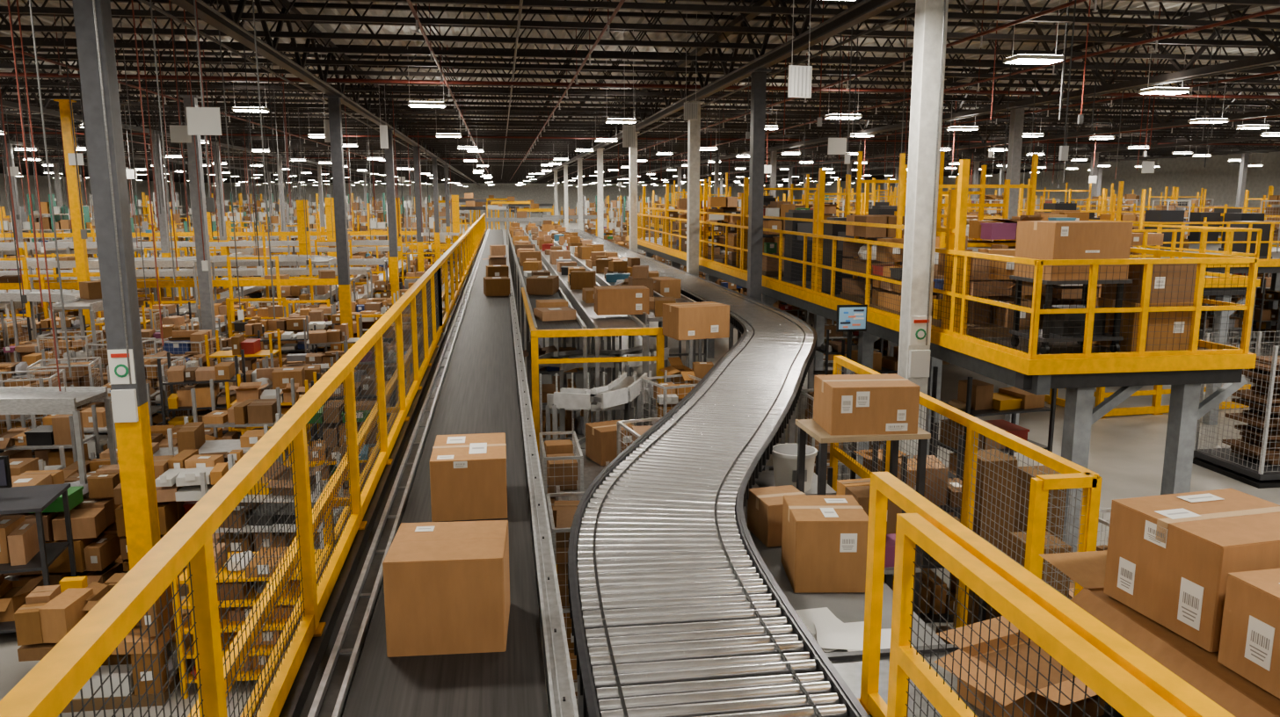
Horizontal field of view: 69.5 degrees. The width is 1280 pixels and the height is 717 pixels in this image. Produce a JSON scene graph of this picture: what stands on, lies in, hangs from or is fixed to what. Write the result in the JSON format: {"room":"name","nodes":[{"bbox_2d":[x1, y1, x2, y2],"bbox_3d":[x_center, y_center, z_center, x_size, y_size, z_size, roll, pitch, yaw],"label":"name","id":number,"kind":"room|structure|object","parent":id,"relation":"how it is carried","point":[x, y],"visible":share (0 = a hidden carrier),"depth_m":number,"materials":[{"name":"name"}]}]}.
{"room":"distribution center","nodes":[
{"label":"distribution center","id":0,"kind":"room"},
{"bbox_2d":[0,173,187,232],"bbox_3d":[-75.712,-14.274,84.515,0.300,8.700,208.000,-1,10,-8],"label":"wall","id":1,"kind":"structure","parent":0,"point":[141,185],"depth_m":132.45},
{"bbox_2d":[186,182,783,220],"bbox_3d":[-29.712,-33.543,195.070,124.000,8.700,0.300,-1,10,-8],"label":"wall","id":2,"kind":"structure","parent":0,"point":[541,193],"depth_m":194.65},
{"bbox_2d":[0,0,1279,167],"bbox_3d":[-14.226,-20.178,92.854,124.050,0.070,208.000,-1,10,-8],"label":"roof trusses","id":3,"kind":"structure","parent":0,"point":[1107,4],"depth_m":23.55,"materials":[{"name":"metal"}]},
{"bbox_2d":[320,57,330,142],"bbox_3d":[-8.556,-7.102,25.167,0.202,2.350,0.071,-1,10,-8],"label":"sign panel","id":4,"kind":"object","parent":3,"relation":"hanging from","point":[326,124],"visible":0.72,"depth_m":25.28,"materials":[{"name":"metal"}]},
{"bbox_2d":[377,54,388,148],"bbox_3d":[-6.826,-6.874,24.444,0.202,2.550,0.071,-1,10,-8],"label":"sign panel","id":5,"kind":"object","parent":3,"relation":"hanging from","point":[383,129],"visible":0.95,"depth_m":24.58,"materials":[{"name":"metal"}]},
{"bbox_2d":[622,29,635,147],"bbox_3d":[-0.254,-6.224,21.149,0.301,2.700,0.078,-1,10,-8],"label":"sign panel","id":6,"kind":"object","parent":3,"relation":"hanging from","point":[629,131],"visible":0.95,"depth_m":21.30,"materials":[{"name":"metal"}]},
{"bbox_2d":[683,11,698,120],"bbox_3d":[1.061,-6.097,19.113,0.301,2.250,0.078,-1,10,-8],"label":"sign panel","id":7,"kind":"object","parent":3,"relation":"hanging from","point":[690,109],"visible":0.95,"depth_m":19.25,"materials":[{"name":"metal"}]},
{"bbox_2d":[787,0,812,98],"bbox_3d":[2.184,-4.805,12.428,0.341,2.500,0.081,-1,10,-8],"label":"sign panel","id":8,"kind":"object","parent":3,"relation":"hanging from","point":[799,83],"visible":1,"depth_m":12.58,"materials":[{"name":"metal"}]},
{"bbox_2d":[0,220,1279,716],"bbox_3d":[-14.251,-11.474,94.368,124.000,0.200,208.000,-1,10,-8],"label":"floor","id":9,"kind":"structure","parent":0,"point":[1127,452],"depth_m":18.57,"materials":[{"name":"concrete"}]},
{"bbox_2d":[0,143,24,270],"bbox_3d":[-29.475,-6.432,43.657,0.460,7.280,0.460,-1,10,-8],"label":"steel column","id":10,"kind":"structure","parent":9,"relation":"on","point":[18,221],"depth_m":43.45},
{"bbox_2d":[0,455,77,633],"bbox_3d":[-7.570,2.067,10.124,2.208,2.050,0.982,-2,10,-14],"label":"shelving unit","id":11,"kind":"object","parent":9,"relation":"on","point":[23,547],"visible":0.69,"depth_m":10.17,"materials":[{"name":"paint"}]},
{"bbox_2d":[51,162,63,232],"bbox_3d":[-42.433,-10.612,67.642,0.460,7.280,0.460,-1,10,-8],"label":"steel column","id":12,"kind":"structure","parent":9,"relation":"on","point":[55,165],"depth_m":67.22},
{"bbox_2d":[53,99,90,335],"bbox_3d":[-14.812,-3.077,24.408,0.420,7.280,0.420,-1,10,-8],"label":"steel column","id":13,"kind":"structure","parent":9,"relation":"on","point":[80,248],"depth_m":24.12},
{"bbox_2d":[72,0,160,570],"bbox_3d":[-5.371,-0.490,9.566,0.450,7.280,0.450,-1,10,-8],"label":"steel column","id":14,"kind":"structure","parent":9,"relation":"on","point":[93,22],"depth_m":9.40,"materials":[{"name":"metal"}]},
{"bbox_2d":[148,133,174,297],"bbox_3d":[-19.189,-5.308,37.209,0.460,7.280,0.460,-1,10,-8],"label":"steel column","id":15,"kind":"structure","parent":9,"relation":"on","point":[163,218],"depth_m":36.96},
{"bbox_2d":[179,94,216,335],"bbox_3d":[-11.128,-2.911,23.458,0.460,7.280,0.460,-1,10,-8],"label":"steel column","id":16,"kind":"structure","parent":9,"relation":"on","point":[204,277],"depth_m":23.29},
{"bbox_2d":[0,290,430,712],"bbox_3d":[-14.018,0.701,17.889,19.014,2.076,21.761,-1,10,-8],"label":"shelving","id":17,"kind":"object","parent":9,"relation":"on","point":[211,399],"visible":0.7,"depth_m":13.70,"materials":[{"name":"paint"}]},
{"bbox_2d":[210,145,227,289],"bbox_3d":[-20.377,-6.666,45.003,0.460,7.280,0.460,-1,10,-8],"label":"steel column","id":18,"kind":"structure","parent":9,"relation":"on","point":[224,237],"depth_m":44.70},
{"bbox_2d":[0,222,459,499],"bbox_3d":[-24.943,-4.609,45.192,32.140,3.161,72.980,-1,10,-8],"label":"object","id":19,"kind":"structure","parent":9,"relation":"on","point":[29,400],"depth_m":30.23,"materials":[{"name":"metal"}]},
{"bbox_2d":[0,192,468,257],"bbox_3d":[-45.605,-18.967,120.789,45.602,5.490,114.774,-1,10,-8],"label":"rack","id":20,"kind":"object","parent":9,"relation":"on","point":[381,221],"visible":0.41,"depth_m":83.94,"materials":[{"name":"metal"}]},
{"bbox_2d":[0,233,469,332],"bbox_3d":[-39.717,-5.861,57.043,57.369,1.560,65.739,-1,10,-8],"label":"cardboard boxes","id":21,"kind":"object","parent":9,"relation":"on","point":[287,291],"visible":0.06,"depth_m":40.68,"materials":[{"name":"cardboard"}]},
{"bbox_2d":[0,208,474,344],"bbox_3d":[-36.381,-6.617,53.819,53.782,4.155,68.662,-1,10,-8],"label":"barrier","id":22,"kind":"object","parent":9,"relation":"on","point":[229,302],"visible":0.33,"depth_m":30.90,"materials":[{"name":"metal"}]},
{"bbox_2d":[274,156,288,255],"bbox_3d":[-22.307,-8.874,57.668,0.460,7.280,0.460,-1,10,-8],"label":"steel column","id":23,"kind":"structure","parent":9,"relation":"on","point":[283,237],"depth_m":57.40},
{"bbox_2d":[296,200,312,276],"bbox_3d":[-14.542,-4.504,40.110,0.650,4.700,0.425,-1,10,-8],"label":"guard","id":24,"kind":"object","parent":9,"relation":"on","point":[300,207],"visible":0.6,"depth_m":39.83,"materials":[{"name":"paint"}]},
{"bbox_2d":[315,164,325,239],"bbox_3d":[-24.237,-11.081,70.333,0.460,7.280,0.460,-1,10,-8],"label":"steel column","id":25,"kind":"structure","parent":9,"relation":"on","point":[319,168],"depth_m":70.03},
{"bbox_2d":[324,197,337,267],"bbox_3d":[-17.559,-6.733,52.606,0.700,4.800,0.450,-1,10,-8],"label":"guard","id":26,"kind":"object","parent":9,"relation":"on","point":[327,200],"visible":0.47,"depth_m":52.30,"materials":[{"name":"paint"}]},
{"bbox_2d":[323,95,354,370],"bbox_3d":[-7.607,-2.932,23.580,0.460,7.280,0.460,-1,10,-8],"label":"steel column","id":27,"kind":"structure","parent":9,"relation":"on","point":[334,104],"depth_m":23.33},
{"bbox_2d":[384,129,399,305],"bbox_3d":[-9.300,-4.868,34.687,0.480,7.280,0.480,-1,10,-8],"label":"steel column","id":28,"kind":"structure","parent":9,"relation":"on","point":[389,152],"depth_m":34.49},
{"bbox_2d":[395,197,401,275],"bbox_3d":[-15.236,-7.661,57.930,0.700,4.800,0.450,-1,10,-8],"label":"guard","id":29,"kind":"object","parent":9,"relation":"on","point":[399,240],"visible":0.34,"depth_m":57.71,"materials":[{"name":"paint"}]},
{"bbox_2d":[411,146,424,271],"bbox_3d":[-11.081,-6.906,46.377,0.480,7.280,0.480,-1,10,-8],"label":"steel column","id":30,"kind":"structure","parent":9,"relation":"on","point":[417,165],"depth_m":46.15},
{"bbox_2d":[430,158,440,259],"bbox_3d":[-13.011,-9.113,59.042,0.480,7.280,0.480,-1,10,-8],"label":"steel column","id":31,"kind":"structure","parent":9,"relation":"on","point":[434,160],"depth_m":58.80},
{"bbox_2d":[299,229,578,716],"bbox_3d":[-4.532,-1.504,28.301,1.110,2.845,63.000,-1,10,-8],"label":"conveyor","id":32,"kind":"object","parent":9,"relation":"on","point":[477,383],"visible":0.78,"depth_m":4.96,"materials":[{"name":"rubber"}]},
{"bbox_2d":[0,213,486,716],"bbox_3d":[-5.304,-3.108,27.937,0.400,1.530,63.064,-1,10,-8],"label":"guard railing","id":33,"kind":"object","parent":32,"relation":"attached to","point":[282,689],"visible":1,"depth_m":4.11,"materials":[{"name":"metal"}]},
{"bbox_2d":[382,520,509,657],"bbox_3d":[-0.883,1.054,4.309,0.520,0.443,0.500,-1,10,-5],"label":"cardboard box","id":34,"kind":"object","parent":32,"relation":"on","point":[447,585],"visible":1,"depth_m":4.08,"materials":[{"name":"cardboard"}]},
{"bbox_2d":[429,432,507,522],"bbox_3d":[-1.120,0.767,6.100,0.474,0.393,0.663,-1,10,-8],"label":"cardboard box","id":35,"kind":"object","parent":32,"relation":"on","point":[468,472],"visible":1,"depth_m":5.79,"materials":[{"name":"cardboard"}]},
{"bbox_2d":[443,165,450,257],"bbox_3d":[-14.941,-11.321,71.707,0.480,7.280,0.480,-1,10,-8],"label":"steel column","id":36,"kind":"structure","parent":9,"relation":"on","point":[448,241],"depth_m":71.45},
{"bbox_2d":[451,195,459,254],"bbox_3d":[-13.556,-9.539,68.123,0.700,5.000,0.450,-1,10,-8],"label":"guard","id":37,"kind":"object","parent":9,"relation":"on","point":[455,214],"visible":0.6,"depth_m":67.85,"materials":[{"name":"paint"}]},
{"bbox_2d":[431,193,597,245],"bbox_3d":[-18.954,-18.910,121.244,16.753,5.222,101.435,-1,10,-8],"label":"conveyor","id":38,"kind":"object","parent":9,"relation":"on","point":[472,204],"visible":0.73,"depth_m":91.61,"materials":[{"name":"metal"}]},
{"bbox_2d":[552,169,558,223],"bbox_3d":[-7.683,-13.591,84.735,0.480,7.280,0.480,-1,10,-8],"label":"steel column","id":39,"kind":"structure","parent":9,"relation":"on","point":[555,170],"depth_m":84.33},
{"bbox_2d":[523,340,603,441],"bbox_3d":[-0.776,1.527,13.078,1.632,2.100,12.238,-1,10,-8],"label":"shelving","id":40,"kind":"object","parent":9,"relation":"on","point":[546,389],"visible":0.2,"depth_m":15.97,"materials":[{"name":"metal"}]},
{"bbox_2d":[563,165,568,229],"bbox_3d":[-5.754,-11.384,72.070,0.480,7.280,0.480,-1,10,-8],"label":"steel column","id":41,"kind":"structure","parent":9,"relation":"on","point":[565,167],"depth_m":71.71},
{"bbox_2d":[575,158,583,230],"bbox_3d":[-3.824,-9.176,59.405,0.480,7.280,0.480,-1,10,-8],"label":"steel column","id":42,"kind":"structure","parent":9,"relation":"on","point":[579,160],"depth_m":59.03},
{"bbox_2d":[482,220,702,436],"bbox_3d":[-3.736,-3.155,35.761,4.320,3.536,44.726,-1,10,-8],"label":"conveyor","id":43,"kind":"object","parent":9,"relation":"on","point":[576,265],"visible":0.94,"depth_m":19.59,"materials":[{"name":"metal"}]},
{"bbox_2d":[593,285,649,315],"bbox_3d":[-0.313,-0.969,15.281,0.854,0.422,0.603,-1,10,-8],"label":"cardboard box","id":44,"kind":"object","parent":43,"relation":"on","point":[607,300],"visible":1,"depth_m":15.00,"materials":[{"name":"cardboard"}]},
{"bbox_2d":[662,301,729,340],"bbox_3d":[0.810,-0.554,13.369,0.804,0.462,0.603,-4,11,-20],"label":"cardboard box","id":45,"kind":"object","parent":43,"relation":"on","point":[702,320],"visible":1,"depth_m":13.12,"materials":[{"name":"cardboard"}]},
{"bbox_2d":[521,287,664,458],"bbox_3d":[-1.108,0.437,16.972,1.950,2.910,6.750,-1,10,-8],"label":"support frame","id":46,"kind":"object","parent":9,"relation":"on","point":[535,333],"visible":0.61,"depth_m":13.49,"materials":[{"name":"paint"}]},
{"bbox_2d":[596,148,604,239],"bbox_3d":[-2.042,-7.139,47.714,0.480,7.280,0.480,-1,10,-8],"label":"steel column","id":47,"kind":"structure","parent":9,"relation":"on","point":[600,151],"depth_m":47.34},
{"bbox_2d":[538,345,669,716],"bbox_3d":[0.087,1.528,12.201,2.739,2.400,8.309,-1,10,-8],"label":"conveyor","id":48,"kind":"object","parent":9,"relation":"on","point":[617,395],"visible":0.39,"depth_m":12.75,"materials":[{"name":"metal"}]},
{"bbox_2d":[585,419,634,465],"bbox_3d":[-0.347,1.034,11.417,0.504,0.422,0.503,-5,11,-25],"label":"cardboard box","id":49,"kind":"object","parent":48,"relation":"on","point":[600,437],"visible":0.81,"depth_m":11.20,"materials":[{"name":"cardboard"}]},
{"bbox_2d":[538,374,701,704],"bbox_3d":[-0.237,1.803,10.868,2.032,2.315,5.372,1,10,6],"label":"cardboard boxes","id":50,"kind":"object","parent":9,"relation":"on","point":[558,463],"visible":0.18,"depth_m":10.21,"materials":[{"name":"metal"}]},
{"bbox_2d":[629,131,639,252],"bbox_3d":[-0.261,-5.101,36.023,0.480,7.280,0.480,-1,10,-8],"label":"steel column","id":51,"kind":"structure","parent":9,"relation":"on","point":[633,151],"depth_m":35.69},
{"bbox_2d":[659,356,713,402],"bbox_3d":[0.802,1.244,13.677,0.993,2.452,0.893,-1,10,-8],"label":"stacked cardboard boxes","id":52,"kind":"object","parent":9,"relation":"on","point":[700,370],"visible":0.07,"depth_m":13.26,"materials":[{"name":"cardboard"}]},
{"bbox_2d":[685,101,704,367],"bbox_3d":[1.431,-3.165,24.917,0.480,7.280,0.480,-1,10,-8],"label":"steel column","id":53,"kind":"structure","parent":9,"relation":"on","point":[694,127],"depth_m":24.61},
{"bbox_2d":[712,160,719,196],"bbox_3d":[5.086,-9.580,61.719,0.460,7.280,0.460,-1,10,-8],"label":"steel column","id":54,"kind":"structure","parent":9,"relation":"on","point":[716,175],"depth_m":61.20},
{"bbox_2d":[565,229,869,716],"bbox_3d":[-0.524,-1.754,29.811,3.932,2.818,61.225,-1,10,-5],"label":"conveyor","id":55,"kind":"object","parent":9,"relation":"on","point":[676,610],"visible":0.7,"depth_m":5.19,"materials":[{"name":"metal"}]},
{"bbox_2d":[746,68,771,301],"bbox_3d":[2.352,-2.113,18.877,0.440,7.280,0.440,-1,10,-8],"label":"steel column","id":56,"kind":"structure","parent":9,"relation":"on","point":[758,83],"depth_m":18.54,"materials":[{"name":"metal"}]},
{"bbox_2d":[546,192,971,254],"bbox_3d":[12.195,-20.126,127.543,44.445,5.454,111.674,-1,10,-8],"label":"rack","id":57,"kind":"object","parent":9,"relation":"on","point":[589,208],"visible":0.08,"depth_m":105.08,"materials":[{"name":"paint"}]},
{"bbox_2d":[769,149,777,197],"bbox_3d":[7.016,-7.372,49.054,0.460,7.280,0.460,-1,10,-8],"label":"steel column","id":58,"kind":"structure","parent":9,"relation":"on","point":[773,155],"depth_m":48.52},
{"bbox_2d":[745,470,836,523],"bbox_3d":[1.363,2.224,8.264,0.838,2.380,0.841,-1,10,-8],"label":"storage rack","id":59,"kind":"object","parent":9,"relation":"on","point":[766,478],"visible":0.02,"depth_m":7.95,"materials":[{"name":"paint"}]},
{"bbox_2d":[771,443,817,492],"bbox_3d":[1.297,0.928,7.801,0.390,0.333,0.390,-1,10,-8],"label":"bucket","id":60,"kind":"object","parent":59,"relation":"on","point":[784,455],"visible":0.8,"depth_m":7.68,"materials":[{"name":"plastic"}]},
{"bbox_2d":[746,523,945,653],"bbox_3d":[1.154,2.595,6.017,0.790,2.421,2.300,-1,10,-8],"label":"platform","id":61,"kind":"object","parent":9,"relation":"on","point":[835,621],"visible":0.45,"depth_m":5.39,"materials":[{"name":"paint"}]},
{"bbox_2d":[747,485,806,547],"bbox_3d":[1.004,1.121,6.608,0.354,0.302,0.403,-3,10,-14],"label":"cardboard box","id":62,"kind":"object","parent":61,"relation":"on","point":[764,505],"visible":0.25,"depth_m":6.50,"materials":[{"name":"cardboard"}]},
{"bbox_2d":[781,494,868,593],"bbox_3d":[1.174,1.167,5.872,0.464,0.463,0.503,0,10,-1],"label":"cardboard box","id":63,"kind":"object","parent":61,"relation":"on","point":[825,538],"visible":0.97,"depth_m":5.64,"materials":[{"name":"cardboard"}]},
{"bbox_2d":[836,305,867,479],"bbox_3d":[2.886,0.916,12.917,0.420,3.360,0.400,-1,10,-8],"label":"monitor stand","id":64,"kind":"object","parent":9,"relation":"on","point":[850,318],"visible":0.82,"depth_m":12.59,"materials":[{"name":"metal"}]},
{"bbox_2d":[795,419,930,615],"bbox_3d":[1.747,2.024,7.548,0.880,3.020,0.600,-1,10,-8],"label":"stand","id":65,"kind":"object","parent":9,"relation":"on","point":[860,489],"visible":0.3,"depth_m":7.21,"materials":[{"name":"paint"}]},
{"bbox_2d":[813,373,920,436],"bbox_3d":[1.767,0.353,7.258,0.684,0.372,0.523,-1,10,-4],"label":"cardboard box","id":66,"kind":"object","parent":65,"relation":"on","point":[887,403],"visible":1,"depth_m":7.02,"materials":[{"name":"cardboard"}]},
{"bbox_2d":[762,324,1074,644],"bbox_3d":[3.859,1.318,12.822,3.767,2.600,14.034,2,10,13],"label":"storage rack","id":67,"kind":"object","parent":9,"relation":"on","point":[975,397],"visible":0.27,"depth_m":9.10,"materials":[{"name":"metal"}]},
{"bbox_2d":[892,0,948,575],"bbox_3d":[3.440,-0.821,11.467,0.480,7.280,0.480,-1,10,-8],"label":"steel column","id":68,"kind":"structure","parent":9,"relation":"on","point":[931,16],"depth_m":11.16,"materials":[{"name":"metal"}]},
{"bbox_2d":[584,222,1279,364],"bbox_3d":[23.673,-8.768,71.011,51.380,2.490,86.622,-1,10,-8],"label":"platform","id":69,"kind":"object","parent":9,"relation":"on","point":[1261,314],"visible":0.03,"depth_m":30.29,"materials":[{"name":"metal"}]},
{"bbox_2d":[625,159,1258,552],"bbox_3d":[3.114,-2.172,25.127,2.839,5.250,31.332,-1,10,-8],"label":"platform","id":70,"kind":"object","parent":9,"relation":"on","point":[1075,367],"visible":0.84,"depth_m":10.32,"materials":[{"name":"metal"}]},
{"bbox_2d":[747,196,905,294],"bbox_3d":[3.609,-2.751,20.589,1.700,1.750,8.520,-1,10,-8],"label":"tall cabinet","id":71,"kind":"object","parent":70,"relation":"on","point":[796,226],"visible":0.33,"depth_m":18.84,"materials":[{"name":"metal"}]},
{"bbox_2d":[661,196,1101,337],"bbox_3d":[3.392,-3.164,23.025,2.653,1.728,24.126,-1,10,-8],"label":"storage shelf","id":72,"kind":"object","parent":70,"relation":"on","point":[987,229],"visible":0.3,"depth_m":13.43,"materials":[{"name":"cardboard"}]},
{"bbox_2d":[1008,275,1132,354],"bbox_3d":[4.800,-0.504,10.395,1.000,0.817,0.750,-1,10,-8],"label":"utility cart","id":73,"kind":"object","parent":70,"relation":"on","point":[1058,317],"visible":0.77,"depth_m":10.21,"materials":[{"name":"plastic"}]},
{"bbox_2d":[1013,220,1133,281],"bbox_3d":[4.800,-1.212,10.270,0.924,0.622,0.723,-2,10,-10],"label":"cardboard box","id":74,"kind":"object","parent":73,"relation":"on","point":[1042,240],"visible":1,"depth_m":9.94,"materials":[{"name":"cardboard"}]},
{"bbox_2d":[1091,297,1193,351],"bbox_3d":[5.802,-0.404,10.615,0.804,0.552,0.703,-1,10,-8],"label":"cardboard box","id":75,"kind":"object","parent":70,"relation":"on","point":[1099,302],"visible":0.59,"depth_m":10.29,"materials":[{"name":"cardboard"}]},
{"bbox_2d":[1100,263,1197,303],"bbox_3d":[5.822,-0.897,10.532,0.754,0.452,0.653,-2,10,-11],"label":"cardboard box","id":76,"kind":"object","parent":75,"relation":"on","point":[1138,272],"visible":0.62,"depth_m":10.24,"materials":[{"name":"cardboard"}]},
{"bbox_2d":[796,389,1111,551],"bbox_3d":[3.792,1.867,10.605,1.136,2.278,5.503,-5,11,-28],"label":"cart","id":77,"kind":"object","parent":9,"relation":"on","point":[809,412],"visible":0.04,"depth_m":12.27,"materials":[{"name":"metal"}]},
{"bbox_2d":[649,176,1262,425],"bbox_3d":[6.793,-4.719,39.742,6.159,5.250,43.082,-1,10,-8],"label":"platform","id":78,"kind":"object","parent":9,"relation":"on","point":[864,204],"visible":0.14,"depth_m":19.36,"materials":[{"name":"metal"}]},
{"bbox_2d":[659,192,1163,258],"bbox_3d":[6.633,-6.123,39.468,5.739,1.910,41.796,-1,10,-8],"label":"cardboard boxes","id":79,"kind":"object","parent":78,"relation":"on","point":[1137,237],"visible":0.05,"depth_m":19.45,"materials":[{"name":"cardboard"}]},
{"bbox_2d":[829,356,1102,628],"bbox_3d":[2.289,1.883,8.067,0.486,3.120,4.536,-1,10,-8],"label":"guard railing","id":80,"kind":"object","parent":9,"relation":"on","point":[1072,476],"visible":0.44,"depth_m":6.60,"materials":[{"name":"metal"}]},
{"bbox_2d":[824,644,1124,716],"bbox_3d":[3.091,3.273,1.550,3.600,2.620,6.990,-1,10,-8],"label":"platform","id":81,"kind":"object","parent":9,"relation":"on","point":[848,665],"visible":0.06,"depth_m":4.31,"materials":[{"name":"concrete"}]},
{"bbox_2d":[933,616,1105,716],"bbox_3d":[2.264,1.444,3.332,1.055,0.410,2.498,-5,11,-28],"label":"carton","id":82,"kind":"object","parent":81,"relation":"on","point":[1065,705],"visible":0.57,"depth_m":3.98,"materials":[{"name":"cardboard"}]},
{"bbox_2d":[857,472,1235,716],"bbox_3d":[1.231,1.325,2.009,0.203,1.060,4.012,-1,10,-8],"label":"guard railing","id":83,"kind":"object","parent":81,"relation":"on","point":[1134,684],"visible":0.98,"depth_m":2.89,"materials":[{"name":"metal"}]},
{"bbox_2d":[1039,550,1279,716],"bbox_3d":[2.652,1.355,3.771,1.320,0.435,2.000,-1,10,-8],"label":"carton","id":84,"kind":"object","parent":81,"relation":"on","point":[1200,668],"visible":0.34,"depth_m":3.84,"materials":[{"name":"cardboard"}]},
{"bbox_2d":[1103,488,1279,653],"bbox_3d":[2.558,0.900,4.056,0.685,0.453,0.603,-3,10,-14],"label":"cardboard box","id":85,"kind":"object","parent":84,"relation":"on","point":[1170,557],"visible":0.82,"depth_m":3.94,"materials":[{"name":"cardboard"}]},
{"bbox_2d":[1217,568,1279,698],"bbox_3d":[2.659,1.055,3.400,0.645,0.373,0.603,-2,10,-11],"label":"cardboard box","id":86,"kind":"object","parent":84,"relation":"on","point":[1249,644],"visible":1,"depth_m":3.50,"materials":[{"name":"cardboard"}]},
{"bbox_2d":[972,160,981,207],"bbox_3d":[23.282,-10.049,64.409,0.460,7.280,0.460,-1,10,-8],"label":"steel column","id":87,"kind":"structure","parent":9,"relation":"on","point":[976,171],"depth_m":63.89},
{"bbox_2d":[727,181,1279,335],"bbox_3d":[15.024,-6.233,48.431,10.259,5.250,48.082,-1,10,-8],"label":"platform","id":88,"kind":"object","parent":9,"relation":"on","point":[1268,265],"visible":0.11,"depth_m":25.60,"materials":[{"name":"metal"}]},
{"bbox_2d":[638,151,1273,278],"bbox_3d":[17.946,-7.141,43.599,37.449,2.497,57.111,-1,10,-8],"label":"barrier","id":89,"kind":"object","parent":88,"relation":"on","point":[1031,185],"visible":0.34,"depth_m":21.05,"materials":[{"name":"metal"}]},
{"bbox_2d":[800,195,1279,259],"bbox_3d":[15.046,-7.456,47.387,9.671,1.818,45.185,-1,10,-8],"label":"cardboard boxes","id":90,"kind":"object","parent":88,"relation":"on","point":[1172,213],"visible":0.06,"depth_m":29.45,"materials":[{"name":"cardboard"}]},
{"bbox_2d":[1005,106,1028,218],"bbox_3d":[10.490,-3.399,26.257,0.460,7.280,0.460,-1,10,-8],"label":"steel column","id":91,"kind":"structure","parent":9,"relation":"on","point":[1016,116],"depth_m":25.77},
{"bbox_2d":[888,185,1279,240],"bbox_3d":[28.770,-7.282,54.448,15.259,5.250,40.082,-1,10,-8],"label":"platform","id":92,"kind":"object","parent":9,"relation":"on","point":[1270,187],"visible":0.04,"depth_m":40.34,"materials":[{"name":"metal"}]},
{"bbox_2d":[967,194,1279,235],"bbox_3d":[28.331,-8.628,53.903,14.003,1.890,38.459,-1,10,-8],"label":"cardboard boxes","id":93,"kind":"object","parent":92,"relation":"on","point":[1128,200],"visible":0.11,"depth_m":47.99,"materials":[{"name":"cardboard"}]},
{"bbox_2d":[1087,152,1101,203],"bbox_3d":[25.212,-7.841,51.745,0.460,7.280,0.460,-1,10,-8],"label":"steel column","id":94,"kind":"structure","parent":9,"relation":"on","point":[1093,168],"depth_m":51.20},
{"bbox_2d":[1095,161,1105,202],"bbox_3d":[32.479,-10.286,65.770,0.460,7.280,0.460,-1,10,-8],"label":"steel column","id":95,"kind":"structure","parent":9,"relation":"on","point":[1100,168],"depth_m":65.26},
{"bbox_2d":[1044,384,1250,419],"bbox_3d":[11.977,0.524,22.035,5.133,1.000,3.050,-1,10,-8],"label":"barrier","id":96,"kind":"object","parent":9,"relation":"on","point":[1156,409],"visible":0.2,"depth_m":20.68,"materials":[{"name":"metal"}]},
{"bbox_2d":[1192,331,1279,488],"bbox_3d":[11.371,0.821,16.246,2.300,2.404,1.700,-1,10,-8],"label":"cage","id":97,"kind":"object","parent":9,"relation":"on","point":[1253,459],"visible":0.84,"depth_m":16.09,"materials":[{"name":"metal"}]},
{"bbox_2d":[1235,152,1251,207],"bbox_3d":[34.409,-8.078,53.105,0.460,7.280,0.460,-1,10,-8],"label":"steel column","id":98,"kind":"structure","parent":9,"relation":"on","point":[1244,160],"depth_m":52.66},
{"bbox_2d":[0,0,1279,186],"bbox_3d":[-14.242,-19.358,92.932,122.000,1.474,207.922,-1,10,-8],"label":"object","id":99,"kind":"structure","parent":0,"point":[229,23],"depth_m":26.14,"materials":[{"name":"paint"}]},
{"bbox_2d":[0,0,452,391],"bbox_3d":[-28.929,-7.684,39.898,39.892,6.262,70.747,-1,10,-8],"label":"power cables","id":100,"kind":"object","parent":99,"relation":"hanging from","point":[203,120],"visible":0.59,"depth_m":16.73,"materials":[{"name":"plastic"}]},
{"bbox_2d":[231,101,269,112],"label":"fluorescent light fixtures","id":101,"kind":"object","parent":99,"relation":"hanging from","point":[237,109],"depth_m":24.71,"materials":[{"name":"paint"}]},
{"bbox_2d":[407,101,445,110],"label":"fluorescent light fixtures","id":102,"kind":"object","parent":99,"relation":"hanging from","point":[412,104],"depth_m":21.93,"materials":[{"name":"paint"}]},
{"bbox_2d":[0,0,1279,181],"bbox_3d":[-11.289,-16.032,73.547,90.000,1.270,167.900,-1,10,-8],"label":"pipes","id":103,"kind":"object","parent":99,"relation":"attached to","point":[951,90],"visible":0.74,"depth_m":23.81,"materials":[{"name":"metal"}]},
{"bbox_2d":[823,107,862,119],"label":"fluorescent light fixtures","id":104,"kind":"object","parent":99,"relation":"hanging from","point":[833,115],"depth_m":24.03,"materials":[{"name":"paint"}]},
{"bbox_2d":[601,0,1222,190],"bbox_3d":[19.874,-10.271,46.536,42.193,3.444,68.972,-1,10,-8],"label":"power cables","id":105,"kind":"object","parent":99,"relation":"hanging from","point":[836,146],"visible":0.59,"depth_m":22.26,"materials":[{"name":"plastic"}]},
{"bbox_2d":[1003,43,1064,64],"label":"fluorescent light fixtures","id":106,"kind":"object","parent":99,"relation":"hanging from","point":[1034,58],"depth_m":15.73,"materials":[{"name":"paint"}]},
{"bbox_2d":[1138,86,1192,94],"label":"fluorescent light fixtures","id":107,"kind":"object","parent":99,"relation":"hanging from","point":[1165,90],"depth_m":19.36,"materials":[{"name":"paint"}]},
{"bbox_2d":[1187,112,1229,123],"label":"fluorescent light fixtures","id":108,"kind":"object","parent":99,"relation":"hanging from","point":[1196,120],"depth_m":25.28,"materials":[{"name":"paint"}]},
{"bbox_2d":[1235,120,1279,136],"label":"fluorescent light fixtures","id":109,"kind":"object","parent":99,"relation":"hanging from","point":[1245,127],"depth_m":30.20,"materials":[{"name":"paint"}]},
{"bbox_2d":[783,151,1279,213],"bbox_3d":[47.210,-17.442,102.693,0.300,8.700,208.000,-1,10,-8],"label":"wall","id":110,"kind":"structure","parent":0,"point":[1219,177],"depth_m":87.48,"materials":[{"name":"paint"}]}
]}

